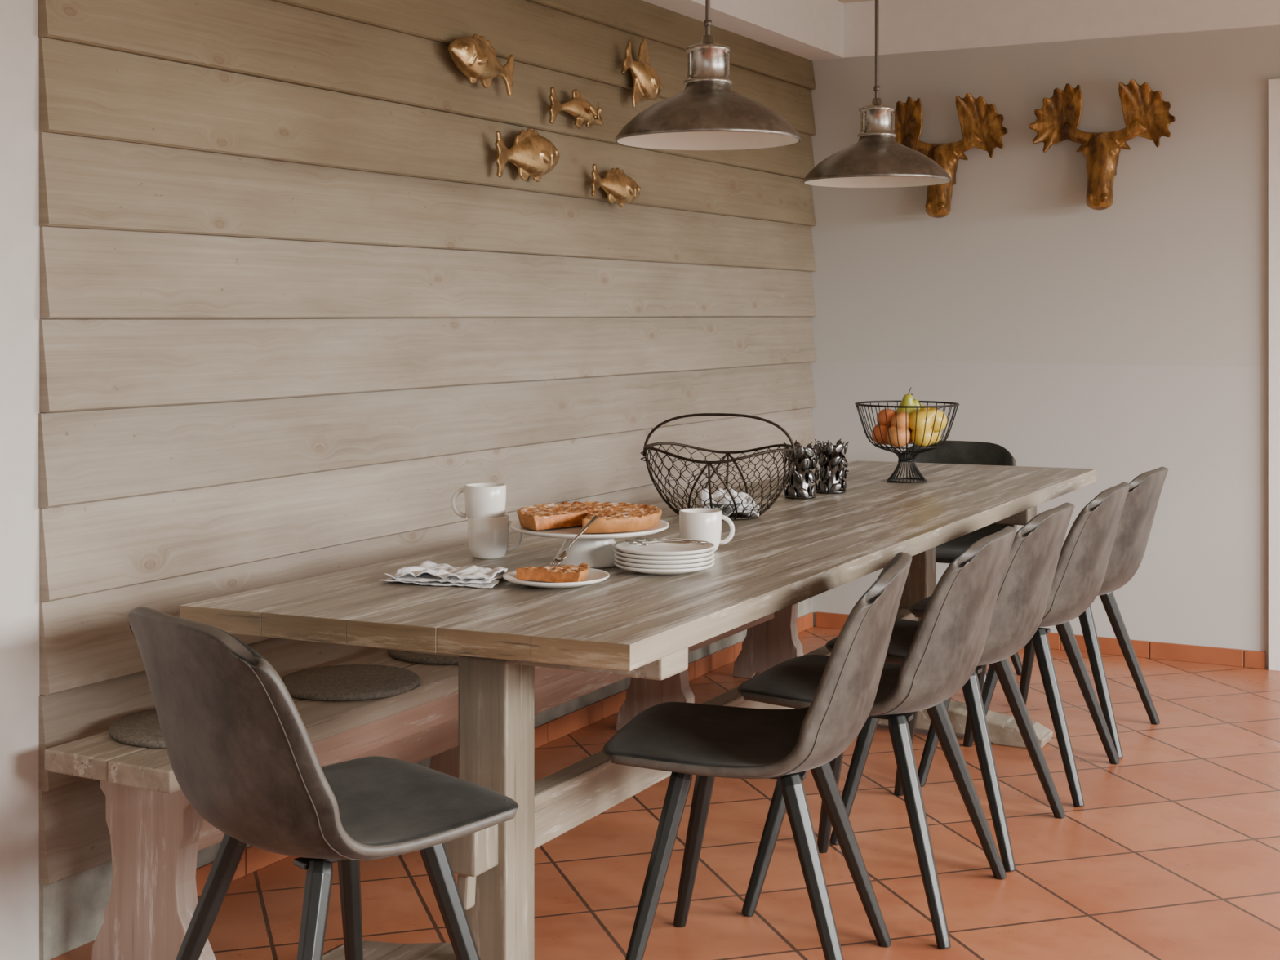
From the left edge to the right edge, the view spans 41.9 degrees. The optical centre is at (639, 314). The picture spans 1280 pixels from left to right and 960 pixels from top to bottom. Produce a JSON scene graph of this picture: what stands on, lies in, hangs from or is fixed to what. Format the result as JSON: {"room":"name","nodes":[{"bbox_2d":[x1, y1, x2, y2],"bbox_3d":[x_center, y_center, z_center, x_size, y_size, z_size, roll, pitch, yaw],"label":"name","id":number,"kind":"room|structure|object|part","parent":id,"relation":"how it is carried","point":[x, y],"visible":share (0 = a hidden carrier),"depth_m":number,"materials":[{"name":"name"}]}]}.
{"room":"dining room","nodes":[
{"label":"dining room","id":0,"kind":"room"},
{"bbox_2d":[0,0,672,959],"bbox_3d":[-1.288,0.010,3.284,0.150,2.540,8.200,0,0,28],"label":"wall","id":1,"kind":"structure","parent":0,"point":[20,228],"depth_m":3.27,"materials":[{"name":"white paint"}]},
{"bbox_2d":[39,596,812,959],"bbox_3d":[-0.241,1.203,5.089,0.012,0.154,4.030,0,0,28],"label":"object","id":2,"kind":"structure","parent":1,"relation":"attached to","point":[72,908],"depth_m":3.41,"materials":[{"name":"paint"}]},
{"bbox_2d":[38,0,815,885],"bbox_3d":[-0.235,0.044,5.083,0.028,2.167,4.031,0,0,28],"label":"planks","id":3,"kind":"object","parent":1,"relation":"attached to","point":[221,415],"depth_m":4.16,"materials":[{"name":"beige wood"}]},
{"bbox_2d":[448,33,515,95],"bbox_3d":[-0.430,-0.694,4.612,0.070,0.151,0.319,0,0,29],"label":"wall ornament","id":4,"kind":"object","parent":1,"relation":"attached to","point":[475,56],"visible":1,"depth_m":4.56,"materials":[{"name":"gold metal"}]},
{"bbox_2d":[195,612,813,896],"bbox_3d":[-0.176,1.250,5.191,0.008,0.060,3.767,0,0,28],"label":"baseboard","id":5,"kind":"structure","parent":1,"relation":"attached to","point":[253,859],"depth_m":5.16,"materials":[{"name":"tile"}]},
{"bbox_2d":[494,128,559,182],"bbox_3d":[-0.321,-0.460,4.820,0.070,0.154,0.339,0,0,28],"label":"wall ornament","id":6,"kind":"object","parent":1,"relation":"attached to","point":[533,154],"visible":1,"depth_m":4.80,"materials":[{"name":"gold metal"}]},
{"bbox_2d":[548,86,603,128],"bbox_3d":[-0.192,-0.622,5.070,0.064,0.119,0.314,0,0,36],"label":"wall ornament","id":7,"kind":"object","parent":1,"relation":"attached to","point":[578,107],"visible":1,"depth_m":5.06,"materials":[{"name":"gold metal"}]},
{"bbox_2d":[591,164,640,207],"bbox_3d":[-0.072,-0.402,5.285,0.070,0.124,0.306,0,0,25],"label":"wall ornament","id":8,"kind":"object","parent":1,"relation":"attached to","point":[620,188],"visible":1,"depth_m":5.26,"materials":[{"name":"gold metal"}]},
{"bbox_2d":[621,39,662,107],"bbox_3d":[0.008,-0.782,5.435,0.070,0.233,0.254,0,0,24],"label":"wall ornament","id":9,"kind":"object","parent":1,"relation":"attached to","point":[646,84],"visible":1,"depth_m":5.42,"materials":[{"name":"gold metal"}]},
{"bbox_2d":[642,0,844,60],"bbox_3d":[-1.153,-1.150,3.213,0.155,0.220,8.200,0,0,28],"label":"trim","id":10,"kind":"structure","parent":1,"relation":"attached to","point":[810,29],"depth_m":6.27,"materials":[{"name":"white paint"}]},
{"bbox_2d":[49,626,1279,959],"bbox_3d":[0.988,1.330,2.079,5.300,0.100,8.500,0,0,28],"label":"floor","id":11,"kind":"structure","parent":0,"point":[1171,851],"depth_m":3.87,"materials":[{"name":"tile"}]},
{"bbox_2d":[128,606,518,959],"bbox_3d":[-0.524,0.873,2.745,0.564,0.822,0.494,0,0,-42],"label":"dining chair","id":12,"kind":"object","parent":11,"relation":"on","point":[240,749],"visible":1,"depth_m":2.57,"materials":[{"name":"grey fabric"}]},
{"bbox_2d":[44,602,804,959],"bbox_3d":[-0.244,1.055,4.534,0.325,0.450,3.215,0,0,28],"label":"wooden bench","id":13,"kind":"object","parent":11,"relation":"on","point":[157,836],"visible":0.37,"depth_m":3.31,"materials":[{"name":"brown wood"}]},
{"bbox_2d":[108,708,165,748],"bbox_3d":[-0.897,0.821,3.349,0.316,0.016,0.316,0,0,28],"label":"seat cushion","id":14,"kind":"object","parent":13,"relation":"on","point":[142,728],"visible":0.33,"depth_m":3.27,"materials":[{"name":"fabric"}]},
{"bbox_3d":[-0.244,0.851,4.534,0.325,0.042,3.215,0,0,28],"label":"seat","id":15,"kind":"part","parent":13,"relation":"part of","materials":[{"name":"brown wood"}]},
{"bbox_2d":[281,664,419,701],"bbox_3d":[-0.651,0.821,3.739,0.316,0.016,0.316,0,0,28],"label":"seat cushion","id":16,"kind":"object","parent":13,"relation":"on","point":[346,682],"visible":0.92,"depth_m":3.70,"materials":[{"name":"fabric"}]},
{"bbox_2d":[388,648,458,665],"bbox_3d":[-0.459,0.821,4.113,0.316,0.016,0.316,0,0,28],"label":"seat cushion","id":17,"kind":"object","parent":13,"relation":"on","point":[407,656],"visible":0.16,"depth_m":3.98,"materials":[{"name":"grey fabric"}]},
{"bbox_2d":[179,460,1096,959],"bbox_3d":[0.367,0.897,4.261,0.870,0.765,3.405,0,0,28],"label":"dining table","id":18,"kind":"object","parent":11,"relation":"on","point":[631,624],"visible":0.63,"depth_m":3.08,"materials":[{"name":"brown wood"}]},
{"bbox_2d":[378,560,507,587],"bbox_3d":[-0.376,0.499,3.231,0.243,0.027,0.152,0,0,14],"label":"linen napkin","id":19,"kind":"object","parent":18,"relation":"on","point":[428,572],"visible":0.98,"depth_m":3.20,"materials":[{"name":"white fabric"}]},
{"bbox_2d":[467,514,522,559],"bbox_3d":[-0.314,0.470,3.551,0.104,0.088,0.089,0,0,-28],"label":"coffee mug","id":20,"kind":"object","parent":18,"relation":"on","point":[487,537],"visible":0.88,"depth_m":3.51,"materials":[{"name":"white ceramic"}]},
{"bbox_2d":[451,482,506,518],"bbox_3d":[-0.335,0.401,3.544,0.104,0.080,0.089,0,0,-33],"label":"coffee mug","id":21,"kind":"object","parent":20,"relation":"on","point":[482,500],"visible":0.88,"depth_m":3.51,"materials":[{"name":"white ceramic"}]},
{"bbox_2d":[502,568,609,588],"bbox_3d":[-0.160,0.505,3.194,0.204,0.018,0.204,0,0,28],"label":"plate","id":22,"kind":"object","parent":18,"relation":"on","point":[594,575],"visible":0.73,"depth_m":3.14,"materials":[{"name":"white ceramic"}]},
{"bbox_2d":[515,562,589,582],"bbox_3d":[-0.153,0.493,3.172,0.140,0.026,0.104,0,0,-20],"label":"slice","id":23,"kind":"object","parent":22,"relation":"on","point":[562,573],"visible":0.98,"depth_m":3.17,"materials":[{"name":"orange food"}]},
{"bbox_2d":[547,515,598,567],"bbox_3d":[-0.129,0.438,3.237,0.043,0.087,0.127,0,0,28],"label":"fork","id":24,"kind":"object","parent":23,"relation":"on","point":[562,556],"depth_m":3.22,"materials":[{"name":"silver metal"}]},
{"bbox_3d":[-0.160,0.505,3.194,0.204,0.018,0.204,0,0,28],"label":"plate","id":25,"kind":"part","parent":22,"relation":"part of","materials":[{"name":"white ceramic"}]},
{"bbox_2d":[509,520,669,568],"bbox_3d":[-0.104,0.474,3.461,0.330,0.080,0.330,0,0,28],"label":"cake stand","id":26,"kind":"object","parent":18,"relation":"on","point":[595,549],"visible":0.65,"depth_m":3.40,"materials":[{"name":"white ceramic"}]},
{"bbox_2d":[516,500,662,533],"bbox_3d":[-0.103,0.418,3.465,0.300,0.033,0.293,0,0,28],"label":"pie","id":27,"kind":"object","parent":26,"relation":"on","point":[623,517],"visible":0.98,"depth_m":3.41,"materials":[{"name":"orange food"}]},
{"bbox_2d":[613,537,715,574],"bbox_3d":[0.049,0.488,3.357,0.203,0.052,0.203,0,0,28],"label":"plates","id":28,"kind":"object","parent":18,"relation":"on","point":[658,558],"visible":1,"depth_m":3.29,"materials":[{"name":"white ceramic"}]},
{"bbox_2d":[625,539,697,542],"bbox_3d":[0.044,0.459,3.371,0.146,0.008,0.065,0,0,28],"label":"fork","id":29,"kind":"object","parent":28,"relation":"on","point":[627,540],"depth_m":3.37,"materials":[{"name":"silver metal"}]},
{"bbox_2d":[629,542,704,546],"bbox_3d":[0.052,0.458,3.340,0.137,0.008,0.088,0,0,28],"label":"fork","id":30,"kind":"object","parent":28,"relation":"on","point":[630,543],"depth_m":3.34,"materials":[{"name":"silver metal"}]},
{"bbox_2d":[634,537,706,543],"bbox_3d":[0.061,0.457,3.382,0.151,0.008,0.036,0,0,28],"label":"fork","id":31,"kind":"object","parent":28,"relation":"on","point":[637,538],"depth_m":3.39,"materials":[{"name":"silver metal"}]},
{"bbox_2d":[679,507,734,551],"bbox_3d":[0.138,0.470,3.644,0.107,0.088,0.093,0,0,-37],"label":"coffee mug","id":32,"kind":"object","parent":18,"relation":"on","point":[704,524],"visible":0.7,"depth_m":3.60,"materials":[{"name":"white ceramic"}]},
{"bbox_2d":[640,413,798,519],"bbox_3d":[0.201,0.383,4.250,0.406,0.262,0.305,0,0,12],"label":"basket","id":33,"kind":"object","parent":18,"relation":"on","point":[732,501],"visible":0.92,"depth_m":4.21,"materials":[{"name":"metal"}]},
{"bbox_3d":[0.200,0.308,4.250,0.393,0.114,0.007,0,0,12],"label":"handle","id":34,"kind":"part","parent":33,"relation":"part of","materials":[{"name":"metal"}]},
{"bbox_2d":[782,440,819,499],"bbox_3d":[0.452,0.436,4.695,0.102,0.159,0.100,0,0,-37],"label":"candle holder","id":35,"kind":"object","parent":18,"relation":"on","point":[802,476],"visible":0.82,"depth_m":4.67,"materials":[{"name":"grey metal"}]},
{"bbox_2d":[814,438,848,493],"bbox_3d":[0.550,0.438,4.833,0.097,0.156,0.104,0,0,-14],"label":"candle holder","id":36,"kind":"object","parent":18,"relation":"on","point":[831,473],"visible":0.94,"depth_m":4.80,"materials":[{"name":"grey metal"}]},
{"bbox_2d":[854,386,959,483],"bbox_3d":[0.821,0.369,5.150,0.318,0.291,0.318,0,0,24],"label":"fruit bowl","id":37,"kind":"object","parent":18,"relation":"on","point":[913,422],"visible":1,"depth_m":5.09,"materials":[{"name":"black metal"}]},
{"bbox_2d":[603,551,911,959],"bbox_3d":[0.235,0.873,3.223,0.564,0.822,0.494,0,0,15],"label":"dining chair","id":38,"kind":"object","parent":11,"relation":"on","point":[708,742],"visible":1,"depth_m":3.09,"materials":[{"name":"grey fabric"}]},
{"bbox_2d":[737,525,1017,949],"bbox_3d":[0.529,0.873,3.681,0.564,0.822,0.494,0,0,26],"label":"dining chair","id":39,"kind":"object","parent":11,"relation":"on","point":[947,646],"visible":0.9,"depth_m":3.51,"materials":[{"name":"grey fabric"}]},
{"bbox_2d":[825,502,1074,871],"bbox_3d":[0.775,0.873,4.150,0.564,0.822,0.494,0,0,28],"label":"dining chair","id":40,"kind":"object","parent":11,"relation":"on","point":[1032,562],"visible":0.56,"depth_m":3.97,"materials":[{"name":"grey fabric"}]},
{"bbox_2d":[883,440,1022,687],"bbox_3d":[1.047,0.873,5.867,0.494,0.822,0.564,0,0,28],"label":"dining chair","id":41,"kind":"object","parent":11,"relation":"on","point":[959,452],"visible":0.26,"depth_m":6.02,"materials":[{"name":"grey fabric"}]},
{"bbox_2d":[909,481,1129,807],"bbox_3d":[1.062,0.873,4.655,0.564,0.822,0.494,0,0,27],"label":"dining chair","id":42,"kind":"object","parent":11,"relation":"on","point":[1086,548],"visible":0.66,"depth_m":4.45,"materials":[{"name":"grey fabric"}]},
{"bbox_2d":[981,466,1168,758],"bbox_3d":[1.314,0.873,5.131,0.564,0.822,0.494,0,0,30],"label":"dining chair","id":43,"kind":"object","parent":11,"relation":"on","point":[1139,510],"visible":0.46,"depth_m":4.95,"materials":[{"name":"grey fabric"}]},
{"bbox_2d":[836,0,875,3],"bbox_3d":[0.988,-1.310,2.079,5.300,0.100,8.500,0,0,28],"label":"ceiling","id":44,"kind":"structure","parent":0,"point":[841,1],"depth_m":6.74,"materials":[{"name":"paint"}]},
{"bbox_2d":[614,0,800,150],"bbox_3d":[0.157,-0.830,3.865,0.430,0.861,0.430,0,0,28],"label":"pendant lamp","id":45,"kind":"object","parent":44,"relation":"hanging from","point":[708,115],"visible":1,"depth_m":3.80,"materials":[{"name":"metal"}]},
{"bbox_2d":[802,0,951,187],"bbox_3d":[0.689,-0.822,4.871,0.430,0.876,0.430,0,0,28],"label":"pendant lamp","id":46,"kind":"object","parent":44,"relation":"hanging from","point":[877,160],"visible":1,"depth_m":4.80,"materials":[{"name":"metal"}]},
{"bbox_2d":[811,25,1279,668],"bbox_3d":[2.942,0.010,5.769,5.300,2.540,0.150,0,0,28],"label":"wall","id":47,"kind":"structure","parent":0,"point":[1126,340],"depth_m":6.34,"materials":[{"name":"grey paint"}]},
{"bbox_2d":[893,93,1008,217],"bbox_3d":[1.174,-0.614,6.534,0.535,0.478,0.167,0,0,28],"label":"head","id":48,"kind":"object","parent":47,"relation":"attached to","point":[982,127],"visible":0.82,"depth_m":6.48},
{"bbox_2d":[816,611,1265,669],"bbox_3d":[2.917,1.249,5.691,4.967,0.062,0.012,0,0,28],"label":"baseboard","id":49,"kind":"structure","parent":47,"relation":"attached to","point":[1108,646],"depth_m":6.20,"materials":[{"name":"tile"}]},
{"bbox_2d":[843,0,1279,57],"bbox_3d":[2.970,-1.150,5.658,4.845,0.220,0.020,0,0,28],"label":"trim","id":50,"kind":"structure","parent":47,"relation":"attached to","point":[904,26],"depth_m":6.43,"materials":[{"name":"white paint"}]},
{"bbox_2d":[1029,79,1175,210],"bbox_3d":[1.722,-0.626,6.244,0.535,0.478,0.167,0,0,28],"label":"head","id":51,"kind":"object","parent":47,"relation":"attached to","point":[1146,114],"visible":1,"depth_m":6.20},
{"bbox_2d":[1268,78,1279,671],"bbox_3d":[2.708,0.217,5.809,0.990,2.126,0.098,0,0,28],"label":"door","id":52,"kind":"structure","parent":47,"relation":"in","point":[1273,84],"depth_m":6.01,"materials":[{"name":"white paint"}]}
]}

